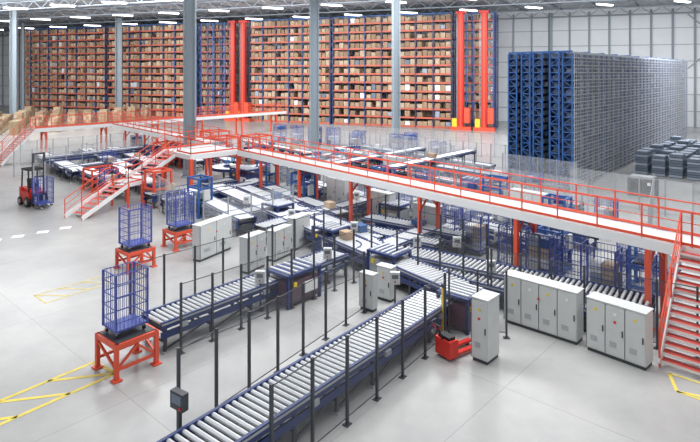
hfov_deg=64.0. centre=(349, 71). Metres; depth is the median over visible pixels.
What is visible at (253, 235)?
cabinet
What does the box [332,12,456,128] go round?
rack
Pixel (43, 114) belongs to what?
cardboard box
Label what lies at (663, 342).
stairs
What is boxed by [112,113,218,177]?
elevated walkway
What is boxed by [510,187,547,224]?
tall cabinet
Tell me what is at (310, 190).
lift
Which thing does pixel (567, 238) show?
lift
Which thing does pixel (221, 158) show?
conveyor
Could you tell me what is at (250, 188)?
conveyor
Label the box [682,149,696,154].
container stack
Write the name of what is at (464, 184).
roll cage
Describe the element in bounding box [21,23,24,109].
steel column
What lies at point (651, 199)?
fence
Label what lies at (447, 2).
ceiling
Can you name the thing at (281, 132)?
fence
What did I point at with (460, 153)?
conveyor
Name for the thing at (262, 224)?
conveyor
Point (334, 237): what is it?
fence
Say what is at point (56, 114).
cardboard box
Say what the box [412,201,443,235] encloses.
tall cabinet
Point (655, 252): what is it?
roll cage
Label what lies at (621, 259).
roll cage
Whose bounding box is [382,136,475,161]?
fence
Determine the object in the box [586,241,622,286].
roll cage
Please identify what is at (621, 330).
tall cabinet
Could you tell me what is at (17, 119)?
cardboard box
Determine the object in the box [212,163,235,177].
conveyor
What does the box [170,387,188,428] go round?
panel
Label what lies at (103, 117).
cardboard boxes
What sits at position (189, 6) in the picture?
steel column
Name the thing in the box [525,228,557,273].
roll cage
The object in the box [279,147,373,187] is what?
conveyor
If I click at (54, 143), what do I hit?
fence
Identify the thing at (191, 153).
platform
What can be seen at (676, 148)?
container stack
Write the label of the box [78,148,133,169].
conveyor
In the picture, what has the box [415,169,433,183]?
roll cage
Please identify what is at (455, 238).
control box
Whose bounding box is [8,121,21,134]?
cardboard boxes
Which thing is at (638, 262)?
lift
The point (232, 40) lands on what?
crane
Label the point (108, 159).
roll cage
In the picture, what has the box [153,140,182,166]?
frame
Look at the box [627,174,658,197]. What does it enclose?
tall cabinet
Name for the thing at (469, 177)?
unit
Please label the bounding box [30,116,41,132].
cardboard box
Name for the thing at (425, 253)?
conveyor
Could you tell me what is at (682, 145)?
container stack
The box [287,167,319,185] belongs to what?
unit
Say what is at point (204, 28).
rack
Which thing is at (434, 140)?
roll cage
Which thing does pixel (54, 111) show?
cardboard box
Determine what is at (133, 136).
roll cage
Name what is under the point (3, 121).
cardboard box
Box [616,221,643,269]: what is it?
roll cage
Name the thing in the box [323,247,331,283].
control box
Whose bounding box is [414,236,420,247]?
control box
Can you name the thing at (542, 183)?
workstation
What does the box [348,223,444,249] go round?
conveyor
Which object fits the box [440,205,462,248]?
roll cage
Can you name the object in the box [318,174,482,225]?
fence
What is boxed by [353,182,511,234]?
fence
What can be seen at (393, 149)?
fence
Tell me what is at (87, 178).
frame
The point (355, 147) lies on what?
conveyor
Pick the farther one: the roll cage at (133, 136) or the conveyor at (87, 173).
the roll cage at (133, 136)
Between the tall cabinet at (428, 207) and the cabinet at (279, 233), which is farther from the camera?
the tall cabinet at (428, 207)
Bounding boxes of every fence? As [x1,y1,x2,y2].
[13,130,231,177]
[20,132,146,164]
[129,213,314,314]
[152,175,195,222]
[176,251,367,429]
[180,224,372,354]
[203,185,293,234]
[216,127,308,155]
[269,272,445,441]
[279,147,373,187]
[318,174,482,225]
[319,124,507,157]
[323,192,399,247]
[331,129,507,171]
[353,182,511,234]
[361,143,473,177]
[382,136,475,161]
[396,145,453,170]
[396,229,488,284]
[408,165,609,241]
[419,210,539,270]
[429,157,587,210]
[448,268,509,338]
[490,248,699,358]
[502,153,576,189]
[570,167,694,220]
[648,173,654,223]
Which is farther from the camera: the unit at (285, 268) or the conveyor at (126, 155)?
the conveyor at (126, 155)
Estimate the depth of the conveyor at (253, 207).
30.53 m
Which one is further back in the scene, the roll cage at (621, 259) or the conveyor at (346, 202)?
the conveyor at (346, 202)
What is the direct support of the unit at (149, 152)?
on the floor
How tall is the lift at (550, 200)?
2.300 m
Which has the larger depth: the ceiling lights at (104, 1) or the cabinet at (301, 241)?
the ceiling lights at (104, 1)
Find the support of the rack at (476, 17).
on the floor
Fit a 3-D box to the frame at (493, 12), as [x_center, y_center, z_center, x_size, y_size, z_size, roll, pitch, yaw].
[20.400,-0.100,82.000,1.240,17.200,0.140,0,0,20]
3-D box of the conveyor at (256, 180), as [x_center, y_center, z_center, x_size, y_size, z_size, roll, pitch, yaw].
[-7.254,8.025,38.331,1.660,0.950,3.654,0,0,31]
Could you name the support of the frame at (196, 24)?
on the floor
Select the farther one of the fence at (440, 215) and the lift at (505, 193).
the lift at (505, 193)
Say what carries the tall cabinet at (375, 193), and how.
on the floor
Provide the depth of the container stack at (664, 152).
48.33 m
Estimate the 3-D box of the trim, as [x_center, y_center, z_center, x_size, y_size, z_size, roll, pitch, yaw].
[-10.157,-0.710,111.773,280.129,18.380,112.196,0,0,0]
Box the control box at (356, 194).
[354,192,359,215]
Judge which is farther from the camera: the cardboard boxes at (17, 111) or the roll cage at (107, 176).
the cardboard boxes at (17, 111)
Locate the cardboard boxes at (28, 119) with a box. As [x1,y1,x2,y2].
[19,110,29,125]
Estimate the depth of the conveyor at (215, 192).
35.36 m
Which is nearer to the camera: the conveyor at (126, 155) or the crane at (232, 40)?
the conveyor at (126, 155)
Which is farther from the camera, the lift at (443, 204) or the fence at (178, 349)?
the lift at (443, 204)
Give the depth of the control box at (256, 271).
19.89 m
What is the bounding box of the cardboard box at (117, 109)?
[114,107,123,121]
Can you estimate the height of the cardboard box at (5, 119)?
1.785 m
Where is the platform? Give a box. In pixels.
[163,129,239,184]
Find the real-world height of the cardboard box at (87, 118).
2.195 m
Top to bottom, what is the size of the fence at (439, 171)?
2.150 m
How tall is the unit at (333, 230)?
1.320 m
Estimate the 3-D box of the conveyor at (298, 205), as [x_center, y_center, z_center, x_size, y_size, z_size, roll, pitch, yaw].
[-2.983,8.025,31.680,1.790,0.950,3.664,0,0,-34]
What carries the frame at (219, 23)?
on the floor
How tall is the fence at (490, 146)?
2.400 m
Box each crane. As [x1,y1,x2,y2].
[224,21,239,120]
[237,20,251,121]
[450,11,471,130]
[473,10,494,131]
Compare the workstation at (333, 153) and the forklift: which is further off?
the workstation at (333, 153)
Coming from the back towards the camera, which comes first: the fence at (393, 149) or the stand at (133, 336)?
the fence at (393, 149)
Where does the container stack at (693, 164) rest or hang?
on the floor
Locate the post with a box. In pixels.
[441,283,443,331]
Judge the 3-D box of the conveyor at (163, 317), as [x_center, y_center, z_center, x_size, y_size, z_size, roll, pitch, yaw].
[-3.296,8.025,20.447,1.310,0.950,8.580,0,0,41]
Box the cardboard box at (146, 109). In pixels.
[141,107,148,118]
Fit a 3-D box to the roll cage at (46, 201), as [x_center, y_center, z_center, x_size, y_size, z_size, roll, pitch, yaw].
[-19.200,7.468,35.000,1.029,1.758,0.918,0,0,40]
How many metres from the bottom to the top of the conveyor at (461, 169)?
1.807 m
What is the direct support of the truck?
on the floor
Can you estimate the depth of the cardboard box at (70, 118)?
85.33 m
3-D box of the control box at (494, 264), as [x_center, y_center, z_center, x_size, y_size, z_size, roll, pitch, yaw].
[5.299,7.795,21.087,0.340,1.410,0.275,0,0,3]
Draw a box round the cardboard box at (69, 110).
[68,109,77,111]
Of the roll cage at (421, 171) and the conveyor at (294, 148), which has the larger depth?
the conveyor at (294, 148)
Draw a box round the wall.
[0,4,699,126]
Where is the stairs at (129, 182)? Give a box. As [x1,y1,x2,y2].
[64,134,180,220]
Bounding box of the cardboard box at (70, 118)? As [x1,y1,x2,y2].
[67,113,77,120]
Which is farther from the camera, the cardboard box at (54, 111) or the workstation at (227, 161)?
the cardboard box at (54, 111)
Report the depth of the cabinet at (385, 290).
20.76 m
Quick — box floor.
[0,105,699,441]
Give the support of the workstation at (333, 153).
on the floor
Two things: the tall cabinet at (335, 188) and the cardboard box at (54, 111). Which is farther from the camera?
the cardboard box at (54, 111)
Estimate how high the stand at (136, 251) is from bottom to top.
0.870 m
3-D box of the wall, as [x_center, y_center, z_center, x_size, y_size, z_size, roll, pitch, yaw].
[-10.000,-1.000,112.000,280.111,19.000,112.279,0,0,0]
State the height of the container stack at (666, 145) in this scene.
1.650 m
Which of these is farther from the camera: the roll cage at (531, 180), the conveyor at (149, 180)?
the conveyor at (149, 180)
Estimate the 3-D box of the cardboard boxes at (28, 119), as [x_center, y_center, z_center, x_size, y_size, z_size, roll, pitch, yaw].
[-51.200,7.230,88.000,1.230,2.530,1.000,0,0,3]
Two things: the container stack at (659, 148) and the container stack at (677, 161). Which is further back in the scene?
the container stack at (659, 148)
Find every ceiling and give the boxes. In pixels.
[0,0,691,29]
[0,0,699,29]
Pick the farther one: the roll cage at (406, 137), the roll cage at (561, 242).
the roll cage at (406, 137)
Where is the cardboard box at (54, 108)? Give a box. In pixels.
[53,107,62,121]
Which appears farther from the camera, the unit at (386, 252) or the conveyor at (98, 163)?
the conveyor at (98, 163)
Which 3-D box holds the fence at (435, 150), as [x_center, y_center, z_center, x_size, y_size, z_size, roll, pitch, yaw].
[6.250,7.425,45.250,0.162,2.150,8.715,0,0,40]
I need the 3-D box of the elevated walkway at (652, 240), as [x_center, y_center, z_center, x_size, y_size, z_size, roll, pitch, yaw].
[2.430,6.439,28.372,1.794,4.121,30.313,0,0,-40]
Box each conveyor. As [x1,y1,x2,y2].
[34,152,83,181]
[38,139,224,172]
[58,146,223,179]
[76,168,130,199]
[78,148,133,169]
[102,164,158,191]
[105,147,162,165]
[142,249,348,353]
[143,177,237,209]
[156,288,455,441]
[160,181,258,215]
[169,148,204,169]
[180,188,256,237]
[205,183,471,295]
[212,156,235,163]
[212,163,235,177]
[221,143,258,163]
[221,200,301,233]
[223,177,258,186]
[235,184,384,238]
[243,139,311,156]
[248,149,352,171]
[253,205,338,238]
[257,182,358,200]
[261,185,348,220]
[268,155,352,180]
[287,198,324,211]
[304,190,392,219]
[305,180,572,261]
[320,147,425,179]
[334,145,366,150]
[336,147,466,176]
[345,150,511,183]
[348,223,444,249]
[355,144,495,169]
[355,236,383,269]
[358,163,486,183]
[358,184,598,253]
[361,213,471,255]
[371,164,583,210]
[374,149,475,176]
[379,208,485,246]
[406,244,654,309]
[433,267,585,314]
[436,280,482,334]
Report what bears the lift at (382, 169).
on the floor
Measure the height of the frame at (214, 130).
2.665 m
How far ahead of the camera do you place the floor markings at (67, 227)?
29.64 m
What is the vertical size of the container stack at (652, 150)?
1.898 m
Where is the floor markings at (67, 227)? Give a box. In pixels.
[0,226,71,239]
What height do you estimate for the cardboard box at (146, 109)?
2.195 m
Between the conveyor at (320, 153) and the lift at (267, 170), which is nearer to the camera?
the lift at (267, 170)
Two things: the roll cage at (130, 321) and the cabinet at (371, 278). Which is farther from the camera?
the cabinet at (371, 278)
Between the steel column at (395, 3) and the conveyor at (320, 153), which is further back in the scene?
the steel column at (395, 3)
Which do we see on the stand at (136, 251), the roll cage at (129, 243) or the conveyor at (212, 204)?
the roll cage at (129, 243)
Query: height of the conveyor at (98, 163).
1.224 m
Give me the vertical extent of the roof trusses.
1.320 m
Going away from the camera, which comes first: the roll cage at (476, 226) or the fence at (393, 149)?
the roll cage at (476, 226)
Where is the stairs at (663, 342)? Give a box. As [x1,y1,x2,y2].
[658,210,699,374]
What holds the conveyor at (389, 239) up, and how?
on the floor
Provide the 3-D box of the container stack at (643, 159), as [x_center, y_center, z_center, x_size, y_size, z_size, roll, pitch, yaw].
[24.600,7.540,47.000,0.950,1.898,1.150,0,0,43]
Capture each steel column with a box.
[10,10,17,119]
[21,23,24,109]
[115,18,124,117]
[180,0,198,177]
[307,0,321,150]
[392,0,399,134]
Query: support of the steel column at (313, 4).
on the floor
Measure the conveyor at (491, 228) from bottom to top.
1.249 m
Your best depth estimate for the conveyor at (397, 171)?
37.35 m
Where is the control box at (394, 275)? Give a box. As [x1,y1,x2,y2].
[390,271,399,303]
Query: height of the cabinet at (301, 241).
1.530 m
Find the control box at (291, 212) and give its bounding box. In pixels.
[288,209,294,216]
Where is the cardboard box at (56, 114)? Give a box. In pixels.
[50,113,60,117]
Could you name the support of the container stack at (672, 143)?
on the floor
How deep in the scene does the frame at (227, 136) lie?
50.77 m
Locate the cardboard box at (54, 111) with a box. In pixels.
[52,110,62,123]
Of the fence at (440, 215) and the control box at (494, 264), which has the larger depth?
the fence at (440, 215)
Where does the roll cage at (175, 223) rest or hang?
on the stand at (182, 231)
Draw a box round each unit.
[140,161,161,177]
[144,143,168,162]
[230,165,258,181]
[261,199,293,220]
[268,164,285,179]
[269,257,320,309]
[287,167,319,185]
[311,220,349,251]
[367,242,410,278]
[378,199,411,219]
[461,176,491,190]
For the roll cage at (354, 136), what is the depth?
59.05 m
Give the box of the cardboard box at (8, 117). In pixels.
[0,116,10,127]
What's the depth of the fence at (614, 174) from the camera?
34.20 m
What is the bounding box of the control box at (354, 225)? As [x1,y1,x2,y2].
[351,221,357,230]
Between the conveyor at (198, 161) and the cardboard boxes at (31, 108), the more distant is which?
the cardboard boxes at (31, 108)
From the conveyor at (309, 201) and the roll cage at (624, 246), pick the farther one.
the conveyor at (309, 201)
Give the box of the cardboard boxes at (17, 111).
[17,111,27,127]
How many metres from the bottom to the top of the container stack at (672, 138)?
1.898 m
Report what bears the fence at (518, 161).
on the floor
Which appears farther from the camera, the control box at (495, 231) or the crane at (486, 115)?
the crane at (486, 115)
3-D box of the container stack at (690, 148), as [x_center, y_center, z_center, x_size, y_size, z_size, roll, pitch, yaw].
[30.826,7.665,50.362,0.950,1.650,1.150,0,0,39]
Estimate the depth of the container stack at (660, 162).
45.70 m
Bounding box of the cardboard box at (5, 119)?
[0,118,7,129]
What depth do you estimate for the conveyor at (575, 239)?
27.46 m
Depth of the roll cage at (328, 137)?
64.16 m
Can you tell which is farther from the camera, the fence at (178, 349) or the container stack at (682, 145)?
the container stack at (682, 145)
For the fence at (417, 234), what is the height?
2.150 m
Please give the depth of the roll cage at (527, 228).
23.60 m
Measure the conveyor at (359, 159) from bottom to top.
1.887 m
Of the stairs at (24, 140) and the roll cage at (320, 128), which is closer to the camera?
the stairs at (24, 140)
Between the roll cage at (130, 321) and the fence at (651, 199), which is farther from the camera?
the fence at (651, 199)
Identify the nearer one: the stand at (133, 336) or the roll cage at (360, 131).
the stand at (133, 336)
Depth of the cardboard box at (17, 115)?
81.34 m
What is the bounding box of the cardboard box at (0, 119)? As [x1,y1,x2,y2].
[0,119,2,134]
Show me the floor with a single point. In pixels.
(539, 387)
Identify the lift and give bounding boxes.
[187,174,212,218]
[256,160,275,186]
[290,170,315,197]
[372,165,395,190]
[442,188,471,219]
[482,174,507,198]
[537,224,573,274]
[541,193,572,233]
[628,225,669,295]
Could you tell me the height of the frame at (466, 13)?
17.200 m
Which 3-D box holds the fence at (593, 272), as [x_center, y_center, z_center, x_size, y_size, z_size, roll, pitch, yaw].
[7.700,7.425,18.400,6.525,2.150,0.160,0,0,35]
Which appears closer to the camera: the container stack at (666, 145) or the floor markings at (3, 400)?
the floor markings at (3, 400)
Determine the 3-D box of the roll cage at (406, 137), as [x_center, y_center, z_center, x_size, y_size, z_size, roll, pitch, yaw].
[6.117,7.486,57.214,1.164,2.021,0.918,0,0,41]
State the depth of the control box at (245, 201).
31.88 m
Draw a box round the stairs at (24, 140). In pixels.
[0,117,36,165]
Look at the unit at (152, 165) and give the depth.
44.58 m
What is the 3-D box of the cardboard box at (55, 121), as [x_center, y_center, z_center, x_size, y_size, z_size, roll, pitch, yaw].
[-41.900,7.607,79.300,1.200,1.785,1.000,0,0,-2]
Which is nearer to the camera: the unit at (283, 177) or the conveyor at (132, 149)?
the unit at (283, 177)
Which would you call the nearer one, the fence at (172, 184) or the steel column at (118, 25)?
the fence at (172, 184)
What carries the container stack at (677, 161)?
on the floor
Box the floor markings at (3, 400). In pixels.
[0,276,699,424]
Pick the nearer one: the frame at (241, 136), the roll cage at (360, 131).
the frame at (241, 136)
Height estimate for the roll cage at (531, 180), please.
1.845 m
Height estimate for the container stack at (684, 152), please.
1.650 m
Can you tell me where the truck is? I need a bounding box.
[431,321,470,359]
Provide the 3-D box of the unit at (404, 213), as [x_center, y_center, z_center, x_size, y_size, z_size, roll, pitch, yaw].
[2.495,7.840,30.994,1.400,1.320,1.215,0,0,41]
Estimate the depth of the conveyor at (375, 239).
24.71 m
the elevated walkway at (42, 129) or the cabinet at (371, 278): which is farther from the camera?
the elevated walkway at (42, 129)
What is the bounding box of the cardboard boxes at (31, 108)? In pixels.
[24,106,34,115]
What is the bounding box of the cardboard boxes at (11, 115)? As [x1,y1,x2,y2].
[2,114,12,120]
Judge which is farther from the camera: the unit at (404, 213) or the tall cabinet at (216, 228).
the unit at (404, 213)
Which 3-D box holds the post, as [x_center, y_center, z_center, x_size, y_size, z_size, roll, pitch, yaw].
[3.000,7.650,17.950,0.300,1.700,0.300,0,0,-17]
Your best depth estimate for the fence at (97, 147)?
48.69 m
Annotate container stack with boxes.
[635,150,650,174]
[641,147,654,171]
[650,144,663,153]
[652,154,667,176]
[660,143,671,149]
[661,150,675,154]
[662,141,675,145]
[669,146,683,150]
[669,153,685,178]
[670,136,681,142]
[674,144,686,148]
[677,140,690,146]
[678,151,692,157]
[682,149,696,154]
[685,154,688,175]
[686,147,699,154]
[687,157,699,180]
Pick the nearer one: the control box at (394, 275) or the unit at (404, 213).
the control box at (394, 275)
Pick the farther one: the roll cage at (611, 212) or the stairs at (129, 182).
the stairs at (129, 182)
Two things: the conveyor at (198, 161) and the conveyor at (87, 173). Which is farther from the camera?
the conveyor at (198, 161)
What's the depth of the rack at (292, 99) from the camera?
94.91 m
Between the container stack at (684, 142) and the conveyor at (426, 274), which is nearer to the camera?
the conveyor at (426, 274)
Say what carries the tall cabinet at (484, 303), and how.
on the floor
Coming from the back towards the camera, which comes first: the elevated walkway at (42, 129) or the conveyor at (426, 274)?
the elevated walkway at (42, 129)
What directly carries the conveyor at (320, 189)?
on the floor
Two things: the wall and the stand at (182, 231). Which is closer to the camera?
the stand at (182, 231)
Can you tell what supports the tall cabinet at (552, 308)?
on the floor
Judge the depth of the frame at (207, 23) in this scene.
100.20 m
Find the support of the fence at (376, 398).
on the floor
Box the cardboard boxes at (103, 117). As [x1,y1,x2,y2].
[99,109,109,122]
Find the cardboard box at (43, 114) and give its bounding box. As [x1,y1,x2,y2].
[35,112,45,125]
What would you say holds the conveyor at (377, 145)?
on the floor
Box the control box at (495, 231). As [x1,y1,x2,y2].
[494,230,500,262]
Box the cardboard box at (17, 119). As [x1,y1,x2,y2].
[12,119,23,129]
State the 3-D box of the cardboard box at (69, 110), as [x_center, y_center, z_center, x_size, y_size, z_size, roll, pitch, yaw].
[-47.000,7.402,95.100,1.200,2.195,1.000,0,0,5]
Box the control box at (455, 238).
[453,236,460,253]
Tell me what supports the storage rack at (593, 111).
on the floor
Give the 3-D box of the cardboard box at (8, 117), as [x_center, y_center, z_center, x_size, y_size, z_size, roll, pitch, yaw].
[-52.100,7.607,84.600,1.200,1.785,1.000,0,0,-5]
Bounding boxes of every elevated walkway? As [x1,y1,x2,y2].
[30,103,285,151]
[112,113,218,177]
[237,133,699,329]
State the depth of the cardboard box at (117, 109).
92.44 m
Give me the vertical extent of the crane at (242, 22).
17.375 m
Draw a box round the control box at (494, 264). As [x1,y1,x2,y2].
[489,260,495,272]
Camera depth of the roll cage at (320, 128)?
65.53 m
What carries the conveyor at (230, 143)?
on the floor
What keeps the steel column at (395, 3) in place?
on the floor
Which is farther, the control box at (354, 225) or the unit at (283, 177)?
the unit at (283, 177)
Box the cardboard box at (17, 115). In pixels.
[14,112,25,129]
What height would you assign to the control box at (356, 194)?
1.410 m
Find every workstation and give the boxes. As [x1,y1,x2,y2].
[221,156,235,173]
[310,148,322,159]
[332,143,346,156]
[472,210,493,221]
[542,183,564,194]
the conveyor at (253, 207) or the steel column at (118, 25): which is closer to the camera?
the conveyor at (253, 207)
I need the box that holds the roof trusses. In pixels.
[0,0,699,35]
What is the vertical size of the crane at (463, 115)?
17.375 m
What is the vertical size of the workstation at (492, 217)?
1.950 m
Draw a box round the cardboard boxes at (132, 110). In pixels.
[128,106,136,120]
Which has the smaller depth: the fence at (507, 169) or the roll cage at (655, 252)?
the roll cage at (655, 252)
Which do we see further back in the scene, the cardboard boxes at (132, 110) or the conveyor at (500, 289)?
the cardboard boxes at (132, 110)
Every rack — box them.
[25,26,114,114]
[107,23,197,117]
[200,22,239,118]
[249,17,337,123]
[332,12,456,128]
[464,12,497,127]
[508,50,687,190]
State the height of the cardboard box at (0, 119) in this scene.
2.195 m
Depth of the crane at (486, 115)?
80.59 m
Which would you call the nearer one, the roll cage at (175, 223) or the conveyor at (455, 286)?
the conveyor at (455, 286)
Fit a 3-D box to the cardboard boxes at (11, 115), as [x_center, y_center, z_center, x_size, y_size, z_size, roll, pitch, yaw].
[-53.600,7.550,87.700,1.230,1.890,1.000,0,0,-1]
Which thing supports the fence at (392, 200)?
on the floor
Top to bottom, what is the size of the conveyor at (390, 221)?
1.179 m
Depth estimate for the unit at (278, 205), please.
30.73 m
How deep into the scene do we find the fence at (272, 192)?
29.47 m
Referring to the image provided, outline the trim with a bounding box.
[0,8,699,126]
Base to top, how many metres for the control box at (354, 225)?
1.410 m
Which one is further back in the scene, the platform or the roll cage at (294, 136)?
the roll cage at (294, 136)
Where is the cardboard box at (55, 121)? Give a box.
[48,119,59,131]
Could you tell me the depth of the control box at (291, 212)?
28.78 m
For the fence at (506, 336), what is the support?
on the floor
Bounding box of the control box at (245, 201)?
[243,196,248,206]
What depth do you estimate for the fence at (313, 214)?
21.55 m
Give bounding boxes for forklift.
[18,152,51,208]
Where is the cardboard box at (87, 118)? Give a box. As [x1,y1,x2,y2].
[84,111,93,123]
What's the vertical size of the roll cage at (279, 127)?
2.109 m
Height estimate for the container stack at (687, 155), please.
1.650 m
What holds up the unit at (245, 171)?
on the floor
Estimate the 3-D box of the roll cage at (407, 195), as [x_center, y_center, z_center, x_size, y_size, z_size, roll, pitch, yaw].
[3.000,7.574,32.600,0.984,1.845,0.803,0,0,41]
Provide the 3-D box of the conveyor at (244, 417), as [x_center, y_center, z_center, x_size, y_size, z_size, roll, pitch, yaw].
[-1.271,8.025,13.747,1.460,0.950,13.915,0,0,38]
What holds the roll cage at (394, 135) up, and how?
on the floor
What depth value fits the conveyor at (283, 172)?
43.59 m
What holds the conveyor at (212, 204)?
on the floor
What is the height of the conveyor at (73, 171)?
0.950 m
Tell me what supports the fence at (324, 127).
on the floor
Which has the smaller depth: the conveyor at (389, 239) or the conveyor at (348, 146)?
the conveyor at (389, 239)
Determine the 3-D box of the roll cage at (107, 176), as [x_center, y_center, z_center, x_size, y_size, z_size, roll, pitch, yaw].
[-16.900,7.618,39.300,0.842,1.758,1.074,0,0,41]
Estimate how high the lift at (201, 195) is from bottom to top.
2.300 m
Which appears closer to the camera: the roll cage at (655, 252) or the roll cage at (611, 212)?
the roll cage at (655, 252)
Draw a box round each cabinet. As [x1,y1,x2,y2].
[192,214,231,261]
[239,230,265,273]
[266,223,291,261]
[287,212,309,249]
[326,176,348,202]
[359,269,377,312]
[371,188,395,213]
[376,262,396,302]
[383,155,406,164]
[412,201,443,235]
[471,289,499,364]
[504,269,583,344]
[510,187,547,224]
[586,291,653,370]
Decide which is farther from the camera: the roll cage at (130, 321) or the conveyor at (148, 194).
the conveyor at (148, 194)
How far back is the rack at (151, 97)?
105.49 m
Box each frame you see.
[82,165,116,192]
[142,167,172,207]
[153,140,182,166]
[196,24,201,114]
[199,129,230,156]
[204,135,239,166]
[207,23,212,119]
[219,23,225,119]
[240,133,272,163]
[466,13,473,126]
[487,12,493,126]
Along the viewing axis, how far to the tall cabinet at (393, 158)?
43.36 m
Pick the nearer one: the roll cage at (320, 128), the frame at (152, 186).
the frame at (152, 186)
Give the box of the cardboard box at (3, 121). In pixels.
[2,120,5,132]
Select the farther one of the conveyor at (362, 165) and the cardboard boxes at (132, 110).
the cardboard boxes at (132, 110)
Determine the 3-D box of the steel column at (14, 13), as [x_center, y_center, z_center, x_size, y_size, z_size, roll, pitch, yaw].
[-54.000,-0.700,90.000,1.425,18.400,1.425,0,0,-12]
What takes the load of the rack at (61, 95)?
on the floor
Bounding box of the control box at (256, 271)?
[255,270,264,311]
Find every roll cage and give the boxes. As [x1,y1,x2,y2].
[32,176,53,207]
[99,166,118,193]
[102,150,116,171]
[102,261,148,338]
[118,203,151,250]
[131,135,141,152]
[166,189,193,230]
[273,124,286,141]
[291,125,303,143]
[308,126,321,144]
[327,127,338,145]
[349,133,362,149]
[353,130,365,144]
[389,133,403,148]
[393,191,411,201]
[403,135,416,148]
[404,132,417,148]
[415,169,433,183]
[431,140,445,153]
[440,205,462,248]
[461,178,479,192]
[462,210,488,255]
[498,222,529,267]
[524,172,543,191]
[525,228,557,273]
[554,234,588,280]
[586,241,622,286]
[594,196,618,220]
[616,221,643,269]
[619,249,657,311]
[654,252,680,274]
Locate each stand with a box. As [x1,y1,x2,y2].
[91,323,161,384]
[113,243,157,274]
[160,225,191,251]
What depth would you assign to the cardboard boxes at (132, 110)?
95.87 m

